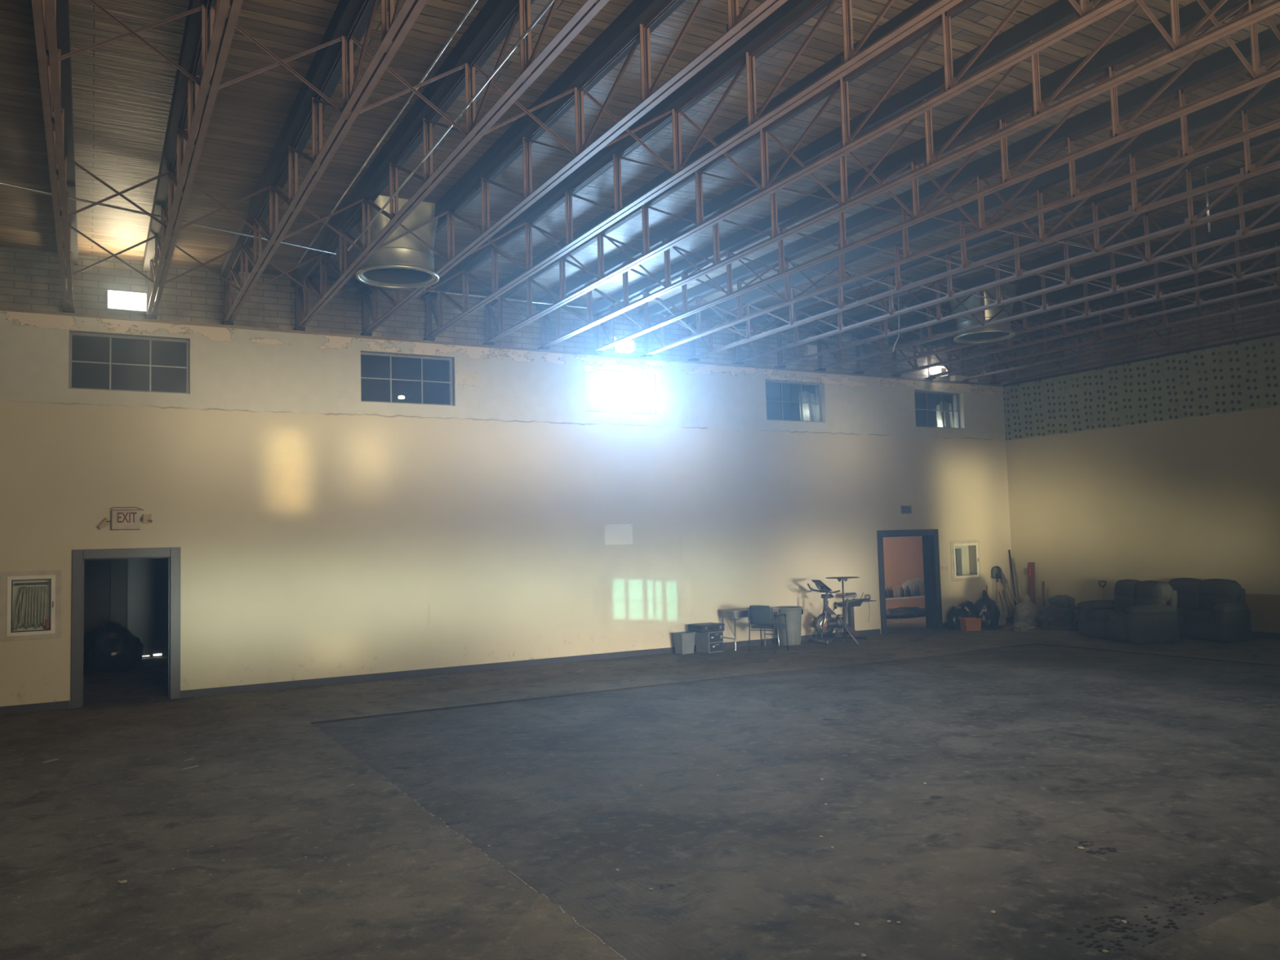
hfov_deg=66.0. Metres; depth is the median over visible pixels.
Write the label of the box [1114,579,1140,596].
cushion
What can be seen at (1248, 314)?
wall
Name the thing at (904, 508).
air vent
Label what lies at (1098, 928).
debris patch
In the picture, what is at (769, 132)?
cross
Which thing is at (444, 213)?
cross
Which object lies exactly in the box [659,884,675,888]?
debris patch
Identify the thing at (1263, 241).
roof truss
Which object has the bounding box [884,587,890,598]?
bottle
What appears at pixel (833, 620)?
exercise bike
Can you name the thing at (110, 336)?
window
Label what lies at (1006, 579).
rake
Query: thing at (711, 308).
cross
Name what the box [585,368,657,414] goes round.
window
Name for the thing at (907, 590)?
bottle
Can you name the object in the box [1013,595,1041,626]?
trash bag
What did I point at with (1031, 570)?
board
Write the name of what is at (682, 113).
cross
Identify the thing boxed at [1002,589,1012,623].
broom
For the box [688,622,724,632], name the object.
equipment case
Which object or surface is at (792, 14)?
roof truss
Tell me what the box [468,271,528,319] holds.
cross
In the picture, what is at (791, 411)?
window pane
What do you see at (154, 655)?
light
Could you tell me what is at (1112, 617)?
seat cushion
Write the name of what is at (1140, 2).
cross
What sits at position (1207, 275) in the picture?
roof truss
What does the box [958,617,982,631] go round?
crate
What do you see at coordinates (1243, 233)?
roof truss
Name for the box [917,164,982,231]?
cross
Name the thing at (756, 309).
cross
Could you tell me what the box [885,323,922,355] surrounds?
cross
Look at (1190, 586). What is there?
cushion
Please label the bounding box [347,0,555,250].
conduit
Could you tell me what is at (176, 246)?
cross
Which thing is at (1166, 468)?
wall
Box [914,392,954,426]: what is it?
window
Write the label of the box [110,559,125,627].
wall column
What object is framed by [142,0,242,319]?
roof truss
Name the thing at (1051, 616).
mound
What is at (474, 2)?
conduit
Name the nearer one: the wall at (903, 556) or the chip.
the chip
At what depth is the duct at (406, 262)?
12.02 m
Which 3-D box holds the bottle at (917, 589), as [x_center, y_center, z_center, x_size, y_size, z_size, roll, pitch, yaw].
[7.181,2.861,25.540,0.124,0.280,0.121,0,-4,-29]
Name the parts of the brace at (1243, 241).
rod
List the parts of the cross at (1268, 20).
rod, rod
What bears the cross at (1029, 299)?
attached to the roof truss at (1227, 229)
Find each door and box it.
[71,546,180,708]
[127,557,168,656]
[876,528,942,633]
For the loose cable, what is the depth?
13.75 m
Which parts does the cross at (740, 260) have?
rod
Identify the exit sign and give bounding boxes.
[97,509,152,529]
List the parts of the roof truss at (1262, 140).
bearing plate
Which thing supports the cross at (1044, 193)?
attached to the roof truss at (1203, 119)
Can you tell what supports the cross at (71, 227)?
attached to the roof truss at (51, 17)
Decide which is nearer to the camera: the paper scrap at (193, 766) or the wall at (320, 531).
the paper scrap at (193, 766)
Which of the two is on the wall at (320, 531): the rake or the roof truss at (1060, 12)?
the roof truss at (1060, 12)
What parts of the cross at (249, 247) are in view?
rod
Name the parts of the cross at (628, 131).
rod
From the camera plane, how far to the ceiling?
9.97 m
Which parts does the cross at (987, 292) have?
rod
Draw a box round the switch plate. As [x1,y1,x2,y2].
[941,565,948,571]
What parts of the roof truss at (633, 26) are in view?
bearing plate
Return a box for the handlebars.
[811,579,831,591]
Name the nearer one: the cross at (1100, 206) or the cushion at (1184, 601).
the cross at (1100, 206)
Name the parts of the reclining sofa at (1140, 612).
arm, footrest panel, footrest panel, arm, panel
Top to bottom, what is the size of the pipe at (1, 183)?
0.032 m
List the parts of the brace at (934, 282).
rod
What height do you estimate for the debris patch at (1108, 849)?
0.005 m
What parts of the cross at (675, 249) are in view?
rod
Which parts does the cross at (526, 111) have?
rod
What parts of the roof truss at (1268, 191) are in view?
bearing plate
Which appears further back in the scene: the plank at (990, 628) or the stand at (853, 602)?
the plank at (990, 628)
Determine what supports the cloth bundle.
on the mound at (1051, 616)
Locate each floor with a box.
[0,608,1279,959]
[312,644,1279,959]
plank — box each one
[985,626,999,630]
[1003,627,1013,630]
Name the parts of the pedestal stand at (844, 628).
leg, leg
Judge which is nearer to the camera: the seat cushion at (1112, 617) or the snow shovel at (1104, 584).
the seat cushion at (1112, 617)
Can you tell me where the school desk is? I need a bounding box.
[719,607,779,651]
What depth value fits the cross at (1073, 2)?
6.58 m
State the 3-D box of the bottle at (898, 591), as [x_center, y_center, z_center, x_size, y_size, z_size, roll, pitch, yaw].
[6.609,2.853,25.170,0.124,0.280,0.121,0,-4,-29]
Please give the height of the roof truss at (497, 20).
0.860 m
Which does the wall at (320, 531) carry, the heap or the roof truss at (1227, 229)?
the roof truss at (1227, 229)
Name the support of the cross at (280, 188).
attached to the roof truss at (350, 18)
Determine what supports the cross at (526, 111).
attached to the roof truss at (497, 20)
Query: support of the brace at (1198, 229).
attached to the roof truss at (1268, 191)
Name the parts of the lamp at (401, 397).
cord, bulb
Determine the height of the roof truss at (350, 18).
0.860 m
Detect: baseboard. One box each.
[0,617,1013,715]
[1251,631,1279,639]
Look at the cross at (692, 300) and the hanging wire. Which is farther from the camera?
the hanging wire
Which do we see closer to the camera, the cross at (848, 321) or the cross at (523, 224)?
the cross at (523, 224)
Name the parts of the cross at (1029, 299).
rod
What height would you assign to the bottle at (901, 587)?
0.280 m
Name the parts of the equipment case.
lid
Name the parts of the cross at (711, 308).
rod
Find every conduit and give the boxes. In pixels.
[297,0,478,263]
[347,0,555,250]
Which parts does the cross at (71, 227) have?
rod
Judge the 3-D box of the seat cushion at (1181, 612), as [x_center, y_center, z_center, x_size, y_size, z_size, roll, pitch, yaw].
[9.887,2.503,18.222,0.532,0.267,0.726,0,-4,-22]
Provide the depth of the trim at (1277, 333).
19.45 m
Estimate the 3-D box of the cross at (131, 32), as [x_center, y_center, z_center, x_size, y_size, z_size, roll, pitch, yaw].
[-3.646,-3.214,7.062,0.970,0.642,0.052,0,-4,-29]
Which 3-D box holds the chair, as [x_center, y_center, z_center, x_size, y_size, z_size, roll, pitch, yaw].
[2.276,2.656,17.691,0.574,0.848,0.647,-4,-4,32]
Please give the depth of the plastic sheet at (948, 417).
22.39 m
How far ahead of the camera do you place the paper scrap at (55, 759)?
9.84 m
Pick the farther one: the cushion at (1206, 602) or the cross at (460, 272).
the cushion at (1206, 602)
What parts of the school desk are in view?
leg, leg, leg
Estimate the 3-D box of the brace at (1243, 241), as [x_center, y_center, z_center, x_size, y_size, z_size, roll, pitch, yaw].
[8.781,-3.118,13.994,0.970,0.642,0.052,0,-4,-29]
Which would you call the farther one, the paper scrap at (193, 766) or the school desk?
the school desk
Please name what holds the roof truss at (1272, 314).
attached to the ceiling
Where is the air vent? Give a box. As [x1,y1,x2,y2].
[901,505,911,513]
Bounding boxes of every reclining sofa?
[1075,579,1179,644]
[1168,577,1252,642]
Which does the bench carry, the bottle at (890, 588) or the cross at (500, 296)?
the bottle at (890, 588)
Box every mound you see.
[899,577,924,595]
[1037,603,1077,630]
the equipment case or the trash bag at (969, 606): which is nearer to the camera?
the equipment case
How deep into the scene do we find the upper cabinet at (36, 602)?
13.21 m
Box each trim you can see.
[0,306,1003,386]
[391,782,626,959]
[1003,332,1279,386]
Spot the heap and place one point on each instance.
(906, 611)
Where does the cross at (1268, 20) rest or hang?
attached to the roof truss at (1147, 41)
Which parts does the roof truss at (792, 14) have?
bearing plate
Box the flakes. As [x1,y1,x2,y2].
[195,668,516,702]
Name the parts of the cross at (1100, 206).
rod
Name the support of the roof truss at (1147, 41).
on the wall at (320, 531)
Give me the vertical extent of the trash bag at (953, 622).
0.500 m
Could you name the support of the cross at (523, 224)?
attached to the roof truss at (633, 26)
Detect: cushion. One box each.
[1085,608,1124,622]
[1106,611,1126,624]
[1113,595,1136,610]
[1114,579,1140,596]
[1134,596,1165,605]
[1135,580,1172,603]
[1168,577,1202,595]
[1177,594,1199,610]
[1177,608,1194,621]
[1182,609,1214,623]
[1199,578,1241,599]
[1199,595,1237,609]
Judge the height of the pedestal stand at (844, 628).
1.254 m
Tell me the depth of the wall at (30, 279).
15.61 m
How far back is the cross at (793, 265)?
14.67 m
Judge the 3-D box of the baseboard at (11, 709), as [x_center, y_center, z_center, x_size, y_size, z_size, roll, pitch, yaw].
[-1.248,3.072,16.853,22.280,0.105,0.015,0,-4,-29]
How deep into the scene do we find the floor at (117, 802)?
7.27 m
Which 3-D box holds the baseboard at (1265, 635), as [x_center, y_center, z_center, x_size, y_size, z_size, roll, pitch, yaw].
[12.337,2.594,15.358,0.015,0.120,15.900,0,-4,-29]
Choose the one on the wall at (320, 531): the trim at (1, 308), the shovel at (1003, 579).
the trim at (1, 308)
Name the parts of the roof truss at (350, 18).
bearing plate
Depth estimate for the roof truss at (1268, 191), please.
15.01 m
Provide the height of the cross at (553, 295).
0.642 m
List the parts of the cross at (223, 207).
rod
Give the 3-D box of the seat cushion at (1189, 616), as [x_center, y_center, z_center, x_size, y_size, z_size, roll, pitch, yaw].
[10.133,2.456,17.606,0.530,0.270,0.732,0,-4,-22]
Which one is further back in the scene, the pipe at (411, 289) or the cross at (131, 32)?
the pipe at (411, 289)
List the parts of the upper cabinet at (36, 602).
door, hanging rail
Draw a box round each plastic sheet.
[798,390,816,421]
[935,400,954,427]
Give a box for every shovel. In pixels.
[991,565,1002,606]
[1001,572,1014,608]
[1098,580,1106,599]
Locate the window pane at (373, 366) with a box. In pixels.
[360,355,448,404]
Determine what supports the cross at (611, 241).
attached to the roof truss at (951, 88)
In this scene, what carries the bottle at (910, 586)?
on the bench
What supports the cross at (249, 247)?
attached to the roof truss at (350, 18)
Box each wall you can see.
[0,246,998,383]
[0,311,1014,708]
[83,559,168,657]
[883,536,924,609]
[997,292,1279,385]
[1003,335,1279,632]
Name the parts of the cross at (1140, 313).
rod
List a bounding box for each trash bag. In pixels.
[83,622,143,673]
[946,605,969,629]
[960,600,977,617]
[974,590,1000,627]
[996,604,1006,625]
[1012,621,1028,631]
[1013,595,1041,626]
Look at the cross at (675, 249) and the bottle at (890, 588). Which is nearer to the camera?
the cross at (675, 249)
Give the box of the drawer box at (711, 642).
[695,631,723,653]
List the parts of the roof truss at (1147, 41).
bearing plate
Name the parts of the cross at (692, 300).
rod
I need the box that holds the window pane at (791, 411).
[765,382,815,420]
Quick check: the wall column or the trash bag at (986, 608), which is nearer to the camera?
the wall column
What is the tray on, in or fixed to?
on the stand at (853, 602)
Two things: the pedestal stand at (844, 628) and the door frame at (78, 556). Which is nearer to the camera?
the door frame at (78, 556)
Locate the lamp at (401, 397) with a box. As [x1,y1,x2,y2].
[398,357,411,399]
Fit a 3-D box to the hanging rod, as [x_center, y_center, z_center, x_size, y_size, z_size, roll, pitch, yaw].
[6.655,-3.308,11.559,0.060,0.810,0.040,0,-4,-29]
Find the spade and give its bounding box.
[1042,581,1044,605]
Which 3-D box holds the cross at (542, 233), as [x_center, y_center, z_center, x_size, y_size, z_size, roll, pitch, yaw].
[-0.958,-2.932,12.674,0.970,0.642,0.052,0,-4,-29]
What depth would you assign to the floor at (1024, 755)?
7.66 m
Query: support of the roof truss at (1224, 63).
on the wall at (320, 531)
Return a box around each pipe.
[0,182,336,254]
[396,288,586,308]
[737,328,872,344]
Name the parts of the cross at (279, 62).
rod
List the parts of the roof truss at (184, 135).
bearing plate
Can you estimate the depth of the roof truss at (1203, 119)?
11.74 m
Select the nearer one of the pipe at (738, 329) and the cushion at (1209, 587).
the cushion at (1209, 587)
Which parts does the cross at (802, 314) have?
rod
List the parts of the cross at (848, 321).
rod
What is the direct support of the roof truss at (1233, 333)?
attached to the ceiling
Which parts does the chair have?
leg, backrest, leg, seat frame, seat, leg, armrest, leg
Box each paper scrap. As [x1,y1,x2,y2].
[43,758,58,763]
[181,765,199,770]
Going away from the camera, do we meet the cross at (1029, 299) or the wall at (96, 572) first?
the cross at (1029, 299)
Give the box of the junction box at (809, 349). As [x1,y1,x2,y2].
[804,344,817,359]
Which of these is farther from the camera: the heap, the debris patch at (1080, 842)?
the heap
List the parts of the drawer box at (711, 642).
drawer, drawer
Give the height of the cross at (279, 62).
0.642 m
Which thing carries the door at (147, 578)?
in the wall at (96, 572)
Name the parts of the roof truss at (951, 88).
bearing plate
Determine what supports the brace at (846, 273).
attached to the roof truss at (1203, 119)
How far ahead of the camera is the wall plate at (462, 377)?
16.31 m
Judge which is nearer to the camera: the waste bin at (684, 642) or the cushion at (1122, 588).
the waste bin at (684, 642)
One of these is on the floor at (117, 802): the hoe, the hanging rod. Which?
the hoe
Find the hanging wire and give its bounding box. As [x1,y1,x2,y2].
[893,297,899,351]
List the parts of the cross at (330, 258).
rod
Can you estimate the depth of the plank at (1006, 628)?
20.41 m
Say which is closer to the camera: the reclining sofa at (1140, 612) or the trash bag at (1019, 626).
the reclining sofa at (1140, 612)
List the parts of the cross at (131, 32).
rod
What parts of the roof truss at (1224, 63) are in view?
bearing plate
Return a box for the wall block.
[949,375,977,382]
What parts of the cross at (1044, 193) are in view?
rod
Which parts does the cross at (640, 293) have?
rod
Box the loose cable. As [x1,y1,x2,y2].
[110,506,143,510]
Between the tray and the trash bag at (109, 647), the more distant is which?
the tray
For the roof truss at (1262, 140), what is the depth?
12.91 m
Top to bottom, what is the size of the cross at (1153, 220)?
0.642 m
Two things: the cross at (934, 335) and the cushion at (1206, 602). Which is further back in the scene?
the cross at (934, 335)
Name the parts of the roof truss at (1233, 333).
bearing plate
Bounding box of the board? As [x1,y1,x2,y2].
[1027,562,1035,604]
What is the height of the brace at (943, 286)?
0.642 m
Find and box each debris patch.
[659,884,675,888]
[1066,915,1178,951]
[1074,840,1093,848]
[1085,847,1116,854]
[1142,892,1226,915]
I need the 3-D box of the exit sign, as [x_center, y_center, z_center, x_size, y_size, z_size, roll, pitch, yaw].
[-7.157,0.552,13.705,0.682,0.280,0.097,0,-4,-29]
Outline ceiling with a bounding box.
[0,0,1279,348]
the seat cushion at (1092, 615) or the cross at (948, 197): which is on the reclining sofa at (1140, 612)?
the seat cushion at (1092, 615)
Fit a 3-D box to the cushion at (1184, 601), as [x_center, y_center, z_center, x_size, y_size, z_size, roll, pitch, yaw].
[10.152,2.272,18.344,0.235,0.415,0.728,7,-7,-21]
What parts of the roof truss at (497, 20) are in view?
bearing plate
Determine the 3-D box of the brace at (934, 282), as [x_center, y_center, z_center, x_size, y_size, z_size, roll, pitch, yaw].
[4.367,-2.891,15.644,0.970,0.642,0.052,0,-4,-29]
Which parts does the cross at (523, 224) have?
rod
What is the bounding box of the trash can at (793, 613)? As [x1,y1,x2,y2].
[773,605,803,645]
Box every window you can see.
[68,332,189,394]
[360,352,452,405]
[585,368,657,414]
[765,380,822,422]
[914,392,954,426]
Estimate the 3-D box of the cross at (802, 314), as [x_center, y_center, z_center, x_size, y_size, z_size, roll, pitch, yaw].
[3.200,-2.726,17.735,0.970,0.642,0.052,0,-4,-29]
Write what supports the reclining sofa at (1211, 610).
on the floor at (117, 802)
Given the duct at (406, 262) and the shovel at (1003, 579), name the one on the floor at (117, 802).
the shovel at (1003, 579)
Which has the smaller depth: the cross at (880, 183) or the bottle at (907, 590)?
the cross at (880, 183)
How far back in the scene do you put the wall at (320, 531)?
16.09 m
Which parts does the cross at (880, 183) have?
rod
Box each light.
[106,289,146,314]
[142,653,161,656]
[613,336,635,353]
[929,365,947,376]
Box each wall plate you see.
[454,369,477,386]
[604,524,632,545]
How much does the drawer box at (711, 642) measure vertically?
0.370 m
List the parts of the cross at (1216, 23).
rod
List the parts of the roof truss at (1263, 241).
bearing plate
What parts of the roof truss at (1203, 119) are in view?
bearing plate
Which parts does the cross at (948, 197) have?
rod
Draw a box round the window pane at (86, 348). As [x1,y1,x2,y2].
[71,335,186,392]
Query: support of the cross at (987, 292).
attached to the roof truss at (1268, 191)
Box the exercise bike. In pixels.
[807,579,867,644]
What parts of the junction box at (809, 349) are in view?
plate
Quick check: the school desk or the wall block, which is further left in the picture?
the school desk
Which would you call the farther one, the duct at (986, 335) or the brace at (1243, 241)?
the duct at (986, 335)
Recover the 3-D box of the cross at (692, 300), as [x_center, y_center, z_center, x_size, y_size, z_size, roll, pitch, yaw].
[0.537,-2.747,16.249,0.970,0.642,0.052,0,-4,-29]
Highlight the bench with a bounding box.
[885,595,924,599]
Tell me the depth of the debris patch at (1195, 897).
5.37 m
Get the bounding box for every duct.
[355,195,439,288]
[948,283,1017,343]
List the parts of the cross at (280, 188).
rod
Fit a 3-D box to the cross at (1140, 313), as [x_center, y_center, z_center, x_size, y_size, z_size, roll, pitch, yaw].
[9.693,-2.850,18.615,0.970,0.642,0.052,0,-4,-29]
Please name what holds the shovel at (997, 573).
on the floor at (117, 802)
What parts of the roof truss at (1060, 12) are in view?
bearing plate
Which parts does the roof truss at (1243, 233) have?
bearing plate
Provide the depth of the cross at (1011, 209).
11.53 m
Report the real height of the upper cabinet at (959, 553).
0.890 m
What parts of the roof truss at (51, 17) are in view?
bearing plate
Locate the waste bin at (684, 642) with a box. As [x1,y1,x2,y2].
[671,631,696,654]
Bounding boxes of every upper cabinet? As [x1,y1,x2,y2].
[0,569,62,641]
[950,539,981,582]
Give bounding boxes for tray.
[862,600,875,602]
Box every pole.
[1008,549,1017,605]
[1013,557,1022,602]
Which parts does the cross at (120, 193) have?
rod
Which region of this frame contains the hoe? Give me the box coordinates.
[998,588,1007,624]
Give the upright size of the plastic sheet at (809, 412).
0.760 m
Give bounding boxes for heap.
[885,606,925,618]
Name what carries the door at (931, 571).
in the wall at (320, 531)
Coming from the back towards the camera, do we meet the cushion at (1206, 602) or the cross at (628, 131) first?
the cushion at (1206, 602)
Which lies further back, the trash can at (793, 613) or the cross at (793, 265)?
the trash can at (793, 613)
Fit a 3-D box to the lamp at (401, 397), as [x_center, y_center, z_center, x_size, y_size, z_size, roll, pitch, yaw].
[-4.026,-1.839,16.845,0.234,0.924,0.120,0,-4,-29]
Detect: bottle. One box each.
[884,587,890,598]
[888,586,893,597]
[896,586,901,597]
[900,586,904,596]
[905,585,910,596]
[909,585,913,596]
[914,585,919,595]
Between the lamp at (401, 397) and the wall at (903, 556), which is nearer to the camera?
the lamp at (401, 397)
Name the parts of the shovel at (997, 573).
blade, handle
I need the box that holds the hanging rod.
[1204,166,1210,231]
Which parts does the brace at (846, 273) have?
rod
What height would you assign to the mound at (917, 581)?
0.449 m
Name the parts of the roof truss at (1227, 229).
bearing plate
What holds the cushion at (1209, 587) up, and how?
on the reclining sofa at (1211, 610)
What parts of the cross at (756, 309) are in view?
rod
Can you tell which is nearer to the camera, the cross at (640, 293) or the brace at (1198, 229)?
the brace at (1198, 229)
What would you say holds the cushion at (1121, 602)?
on the reclining sofa at (1140, 612)
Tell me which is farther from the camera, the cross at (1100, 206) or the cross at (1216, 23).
the cross at (1100, 206)
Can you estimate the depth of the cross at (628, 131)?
9.08 m
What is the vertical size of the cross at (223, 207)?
0.642 m
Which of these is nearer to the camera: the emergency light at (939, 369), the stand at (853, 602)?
the stand at (853, 602)
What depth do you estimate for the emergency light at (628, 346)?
17.80 m
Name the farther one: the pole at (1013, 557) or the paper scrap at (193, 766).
the pole at (1013, 557)
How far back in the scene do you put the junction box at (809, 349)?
19.97 m
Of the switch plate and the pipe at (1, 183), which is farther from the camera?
the switch plate
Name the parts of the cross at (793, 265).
rod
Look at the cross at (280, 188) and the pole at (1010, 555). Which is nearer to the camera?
the cross at (280, 188)
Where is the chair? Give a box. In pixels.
[746,605,788,653]
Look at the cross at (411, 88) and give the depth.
8.07 m
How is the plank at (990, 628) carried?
on the floor at (117, 802)
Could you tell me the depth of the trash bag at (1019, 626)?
20.02 m
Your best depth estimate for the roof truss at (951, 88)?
9.21 m
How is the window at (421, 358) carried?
in the wall at (320, 531)
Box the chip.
[118,880,127,883]
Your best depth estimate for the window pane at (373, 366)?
17.35 m
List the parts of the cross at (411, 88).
rod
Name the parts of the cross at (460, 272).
rod, rod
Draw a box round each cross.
[57,0,201,85]
[65,155,168,227]
[69,225,155,283]
[164,236,240,291]
[175,171,270,240]
[211,5,342,112]
[246,245,320,298]
[276,186,364,251]
[326,254,395,306]
[351,36,467,135]
[368,200,448,262]
[412,271,464,312]
[453,212,528,271]
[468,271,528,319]
[473,64,577,155]
[532,223,599,279]
[532,279,589,324]
[582,88,676,174]
[598,291,644,329]
[604,234,666,288]
[654,297,697,334]
[672,247,728,295]
[680,111,764,191]
[703,302,748,339]
[737,259,786,302]
[753,307,795,343]
[766,130,844,205]
[791,263,840,308]
[798,311,839,347]
[842,316,881,351]
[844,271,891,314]
[848,151,916,218]
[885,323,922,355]
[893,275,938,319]
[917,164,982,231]
[924,326,959,359]
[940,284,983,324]
[982,178,1042,242]
[984,290,1025,330]
[1027,297,1065,334]
[1042,191,1097,252]
[1068,0,1085,17]
[1097,204,1148,261]
[1135,0,1177,49]
[1137,312,1170,347]
[1147,215,1195,270]
[1193,0,1257,79]
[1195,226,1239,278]
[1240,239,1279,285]
[1255,3,1279,71]
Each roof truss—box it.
[31,0,78,313]
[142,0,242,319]
[219,0,427,324]
[291,0,609,330]
[358,0,787,336]
[421,0,963,341]
[480,0,1134,345]
[536,0,1279,349]
[589,0,1279,353]
[638,23,1279,357]
[685,77,1279,361]
[730,117,1279,364]
[773,152,1279,368]
[813,182,1279,371]
[851,207,1279,373]
[888,228,1279,377]
[923,252,1279,379]
[956,265,1279,382]
[988,280,1279,384]
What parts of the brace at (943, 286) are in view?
rod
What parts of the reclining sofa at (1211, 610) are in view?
footrest panel, footrest panel, arm, panel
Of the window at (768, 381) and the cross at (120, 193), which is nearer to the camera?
the cross at (120, 193)
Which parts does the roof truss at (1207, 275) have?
bearing plate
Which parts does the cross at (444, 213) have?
rod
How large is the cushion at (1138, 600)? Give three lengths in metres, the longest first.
0.700 x 0.408 x 0.297 m
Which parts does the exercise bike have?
frame, seat post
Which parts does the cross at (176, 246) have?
rod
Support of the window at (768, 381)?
in the wall at (320, 531)
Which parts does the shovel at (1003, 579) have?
blade, handle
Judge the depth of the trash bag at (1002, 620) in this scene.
21.42 m
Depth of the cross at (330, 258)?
13.75 m
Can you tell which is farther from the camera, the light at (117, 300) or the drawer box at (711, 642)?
the drawer box at (711, 642)
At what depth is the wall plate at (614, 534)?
17.50 m
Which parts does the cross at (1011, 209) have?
rod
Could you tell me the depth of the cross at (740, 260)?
14.17 m
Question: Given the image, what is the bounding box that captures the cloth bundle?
[1048,594,1075,605]
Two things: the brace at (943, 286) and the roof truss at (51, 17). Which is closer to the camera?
the roof truss at (51, 17)
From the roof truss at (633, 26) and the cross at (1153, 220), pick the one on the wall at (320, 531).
the roof truss at (633, 26)
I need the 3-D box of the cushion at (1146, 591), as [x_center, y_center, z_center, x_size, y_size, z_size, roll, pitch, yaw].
[9.271,2.020,17.774,0.395,0.409,0.747,7,-5,-8]
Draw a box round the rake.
[1005,578,1017,604]
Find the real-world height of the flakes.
0.004 m
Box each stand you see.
[826,576,859,644]
[836,592,875,638]

